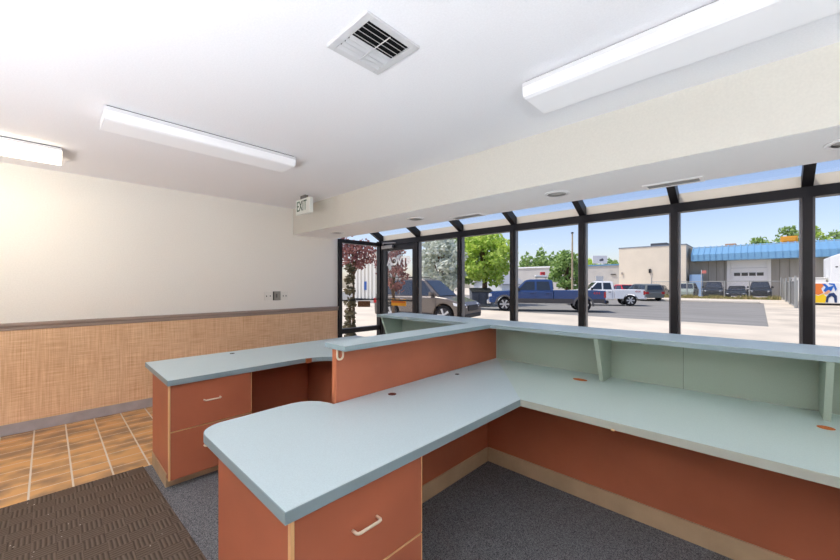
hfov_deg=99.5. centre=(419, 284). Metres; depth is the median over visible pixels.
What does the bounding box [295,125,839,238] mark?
ceiling
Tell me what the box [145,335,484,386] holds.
countertop
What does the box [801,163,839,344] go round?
window frame
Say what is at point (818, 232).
leafy tree
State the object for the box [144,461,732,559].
floor
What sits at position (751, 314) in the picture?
street
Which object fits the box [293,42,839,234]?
wall
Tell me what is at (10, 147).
ceiling light
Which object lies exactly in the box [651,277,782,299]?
fence
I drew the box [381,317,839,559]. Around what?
panel
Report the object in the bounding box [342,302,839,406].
sidewalk
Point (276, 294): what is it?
wall plate
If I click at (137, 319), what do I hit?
trim
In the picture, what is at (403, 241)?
door
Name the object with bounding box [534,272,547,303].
equipment rack
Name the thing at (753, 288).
parked car
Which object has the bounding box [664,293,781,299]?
weeds
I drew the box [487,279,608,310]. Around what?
pickup truck
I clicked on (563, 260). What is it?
leafy tree
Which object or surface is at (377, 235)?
window
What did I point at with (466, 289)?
yard
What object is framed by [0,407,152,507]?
floor tile
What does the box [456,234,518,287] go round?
leafy tree
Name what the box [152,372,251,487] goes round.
drawer pedestal
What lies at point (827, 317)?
driveway
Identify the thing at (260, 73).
ceiling
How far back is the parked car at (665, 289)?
46.68 m
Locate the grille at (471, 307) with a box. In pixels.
[468,304,477,310]
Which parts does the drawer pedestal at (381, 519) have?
drawer, handle, drawer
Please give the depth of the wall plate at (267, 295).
4.87 m
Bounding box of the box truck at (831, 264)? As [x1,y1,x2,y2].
[824,254,839,281]
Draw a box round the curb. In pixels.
[456,294,759,302]
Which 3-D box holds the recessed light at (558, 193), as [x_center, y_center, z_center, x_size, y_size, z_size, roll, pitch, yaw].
[1.075,-0.707,2.790,0.188,0.011,0.188,0,0,44]
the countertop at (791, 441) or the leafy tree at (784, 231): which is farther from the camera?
the leafy tree at (784, 231)
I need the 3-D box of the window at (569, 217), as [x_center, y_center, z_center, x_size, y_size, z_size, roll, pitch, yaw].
[1.159,0.037,3.919,0.851,2.836,1.030,0,0,44]
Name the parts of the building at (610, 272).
roof trim, roof trim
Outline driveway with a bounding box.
[764,303,839,330]
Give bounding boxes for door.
[381,232,415,334]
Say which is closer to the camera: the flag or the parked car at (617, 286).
the parked car at (617, 286)
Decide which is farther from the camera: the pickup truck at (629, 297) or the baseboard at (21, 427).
the pickup truck at (629, 297)
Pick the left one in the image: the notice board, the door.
the door
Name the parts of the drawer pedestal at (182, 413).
drawer, drawer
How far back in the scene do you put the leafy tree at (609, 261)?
93.29 m
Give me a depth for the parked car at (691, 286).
44.44 m
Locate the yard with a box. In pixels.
[342,288,798,303]
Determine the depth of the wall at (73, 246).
3.80 m
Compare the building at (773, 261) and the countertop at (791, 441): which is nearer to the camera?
the countertop at (791, 441)
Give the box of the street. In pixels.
[342,292,768,326]
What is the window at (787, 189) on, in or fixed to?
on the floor
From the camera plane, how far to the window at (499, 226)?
5.05 m
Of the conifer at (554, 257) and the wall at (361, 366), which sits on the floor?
the wall at (361, 366)
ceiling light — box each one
[0,136,62,165]
[100,105,295,171]
[523,0,839,113]
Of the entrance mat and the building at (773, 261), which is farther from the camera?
the building at (773, 261)
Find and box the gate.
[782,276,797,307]
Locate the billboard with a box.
[592,256,606,264]
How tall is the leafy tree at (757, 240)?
14.541 m
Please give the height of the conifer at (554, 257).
11.053 m
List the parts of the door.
eave panel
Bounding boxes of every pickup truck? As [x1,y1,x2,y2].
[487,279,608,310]
[577,281,646,305]
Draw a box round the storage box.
[791,277,826,300]
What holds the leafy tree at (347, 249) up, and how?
on the sidewalk
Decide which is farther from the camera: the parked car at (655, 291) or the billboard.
the billboard
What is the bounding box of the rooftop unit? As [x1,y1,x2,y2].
[780,236,797,241]
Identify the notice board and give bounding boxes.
[596,276,602,280]
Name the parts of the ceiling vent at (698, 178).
blade, blade, blade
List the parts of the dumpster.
lid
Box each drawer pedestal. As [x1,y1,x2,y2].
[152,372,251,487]
[218,456,421,559]
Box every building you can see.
[470,264,618,289]
[618,243,692,289]
[689,239,839,296]
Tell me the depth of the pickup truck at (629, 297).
27.41 m
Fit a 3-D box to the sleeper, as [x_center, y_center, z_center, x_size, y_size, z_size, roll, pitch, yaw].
[-4.093,1.445,26.000,0.880,0.420,0.300,0,0,0]
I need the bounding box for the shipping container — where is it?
[355,251,402,298]
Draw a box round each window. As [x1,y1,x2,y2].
[338,232,382,337]
[407,226,457,313]
[449,219,510,316]
[502,209,578,360]
[572,195,670,372]
[666,176,802,388]
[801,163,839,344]
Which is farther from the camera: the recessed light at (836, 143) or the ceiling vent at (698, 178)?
the ceiling vent at (698, 178)
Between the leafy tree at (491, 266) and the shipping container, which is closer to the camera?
the leafy tree at (491, 266)
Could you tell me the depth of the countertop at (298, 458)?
1.49 m
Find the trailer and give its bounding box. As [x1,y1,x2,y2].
[815,282,839,305]
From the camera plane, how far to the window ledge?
2.03 m
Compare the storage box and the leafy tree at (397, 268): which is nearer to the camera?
the leafy tree at (397, 268)
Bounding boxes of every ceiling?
[0,0,839,208]
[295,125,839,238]
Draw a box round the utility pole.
[571,232,573,289]
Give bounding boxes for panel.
[251,361,416,413]
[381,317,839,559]
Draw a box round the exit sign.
[296,195,312,215]
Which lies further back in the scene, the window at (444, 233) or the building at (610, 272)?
the building at (610, 272)
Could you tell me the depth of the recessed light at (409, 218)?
3.83 m
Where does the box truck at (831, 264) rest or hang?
on the yard
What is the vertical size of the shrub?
2.110 m
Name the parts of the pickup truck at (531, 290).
trim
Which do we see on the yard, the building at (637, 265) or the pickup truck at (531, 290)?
the building at (637, 265)
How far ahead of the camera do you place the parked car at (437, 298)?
14.88 m
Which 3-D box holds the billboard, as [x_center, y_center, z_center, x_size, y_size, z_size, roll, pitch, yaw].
[40.479,-2.375,80.100,3.238,8.060,0.240,0,0,0]
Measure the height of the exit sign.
0.225 m
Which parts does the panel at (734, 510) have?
panel, panel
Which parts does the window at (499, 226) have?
eave panel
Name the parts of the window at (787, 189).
eave panel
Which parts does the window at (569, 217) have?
eave panel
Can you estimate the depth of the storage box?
34.45 m
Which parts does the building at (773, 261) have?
garage door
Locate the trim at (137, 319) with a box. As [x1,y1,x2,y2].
[0,306,338,330]
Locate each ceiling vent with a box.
[327,10,419,74]
[450,213,485,219]
[642,176,704,189]
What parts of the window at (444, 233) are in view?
eave panel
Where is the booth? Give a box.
[689,274,702,295]
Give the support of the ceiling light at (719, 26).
attached to the ceiling at (260, 73)
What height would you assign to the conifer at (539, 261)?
11.660 m
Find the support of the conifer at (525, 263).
on the yard
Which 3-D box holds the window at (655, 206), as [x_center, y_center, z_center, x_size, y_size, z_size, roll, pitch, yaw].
[1.768,0.037,3.338,0.843,2.836,1.030,0,0,44]
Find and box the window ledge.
[377,312,839,362]
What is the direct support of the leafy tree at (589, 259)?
on the yard
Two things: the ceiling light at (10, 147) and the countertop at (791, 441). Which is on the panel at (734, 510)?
the countertop at (791, 441)
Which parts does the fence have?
rail, post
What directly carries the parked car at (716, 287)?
on the yard
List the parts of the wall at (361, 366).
panel, panel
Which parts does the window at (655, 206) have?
eave panel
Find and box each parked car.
[374,277,480,317]
[614,284,631,288]
[626,284,664,300]
[662,285,668,293]
[681,283,698,295]
[702,282,723,296]
[725,286,748,296]
[748,282,773,296]
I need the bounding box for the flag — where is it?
[701,270,705,295]
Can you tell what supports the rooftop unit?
on the building at (773, 261)
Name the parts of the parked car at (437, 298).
bumper trim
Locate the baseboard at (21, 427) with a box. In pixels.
[0,398,152,436]
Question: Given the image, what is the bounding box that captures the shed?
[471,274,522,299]
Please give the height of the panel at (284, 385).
0.693 m
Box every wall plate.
[264,292,271,299]
[273,291,280,299]
[281,292,287,299]
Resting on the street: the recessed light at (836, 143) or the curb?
the curb
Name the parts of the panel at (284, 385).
modesty panel, return panel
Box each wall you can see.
[0,162,337,425]
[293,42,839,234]
[325,323,495,502]
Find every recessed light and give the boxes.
[407,217,423,220]
[544,190,569,197]
[823,139,839,149]
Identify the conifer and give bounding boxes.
[518,251,537,266]
[532,247,551,266]
[547,251,557,265]
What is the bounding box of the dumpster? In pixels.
[469,288,492,304]
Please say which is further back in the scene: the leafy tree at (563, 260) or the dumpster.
the leafy tree at (563, 260)
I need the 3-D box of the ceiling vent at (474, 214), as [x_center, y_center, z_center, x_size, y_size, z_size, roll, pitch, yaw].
[0.498,-0.708,3.721,0.380,0.008,0.140,0,0,44]
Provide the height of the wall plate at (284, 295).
0.115 m
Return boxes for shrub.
[342,263,356,336]
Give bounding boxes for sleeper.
[358,301,369,306]
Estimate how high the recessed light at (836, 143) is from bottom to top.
0.011 m
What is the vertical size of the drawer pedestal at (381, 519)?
0.694 m
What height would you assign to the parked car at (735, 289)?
1.450 m
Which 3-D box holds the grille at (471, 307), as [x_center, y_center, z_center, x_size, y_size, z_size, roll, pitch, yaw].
[2.163,0.963,14.629,0.092,0.240,1.000,0,0,31]
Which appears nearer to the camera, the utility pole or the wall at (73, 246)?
the wall at (73, 246)
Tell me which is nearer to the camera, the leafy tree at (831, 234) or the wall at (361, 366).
the wall at (361, 366)
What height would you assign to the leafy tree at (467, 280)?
6.495 m
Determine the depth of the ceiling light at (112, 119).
2.50 m
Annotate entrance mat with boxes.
[0,466,206,559]
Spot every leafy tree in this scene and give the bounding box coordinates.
[340,236,376,321]
[374,250,410,312]
[411,239,468,290]
[445,238,479,284]
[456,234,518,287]
[548,249,577,289]
[588,258,599,264]
[607,258,618,263]
[745,236,772,244]
[772,225,798,242]
[798,226,832,240]
[826,230,839,239]
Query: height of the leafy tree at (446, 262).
5.149 m
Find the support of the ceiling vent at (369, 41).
in the ceiling at (260, 73)
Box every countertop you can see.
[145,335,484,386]
[203,358,519,525]
[497,358,839,487]

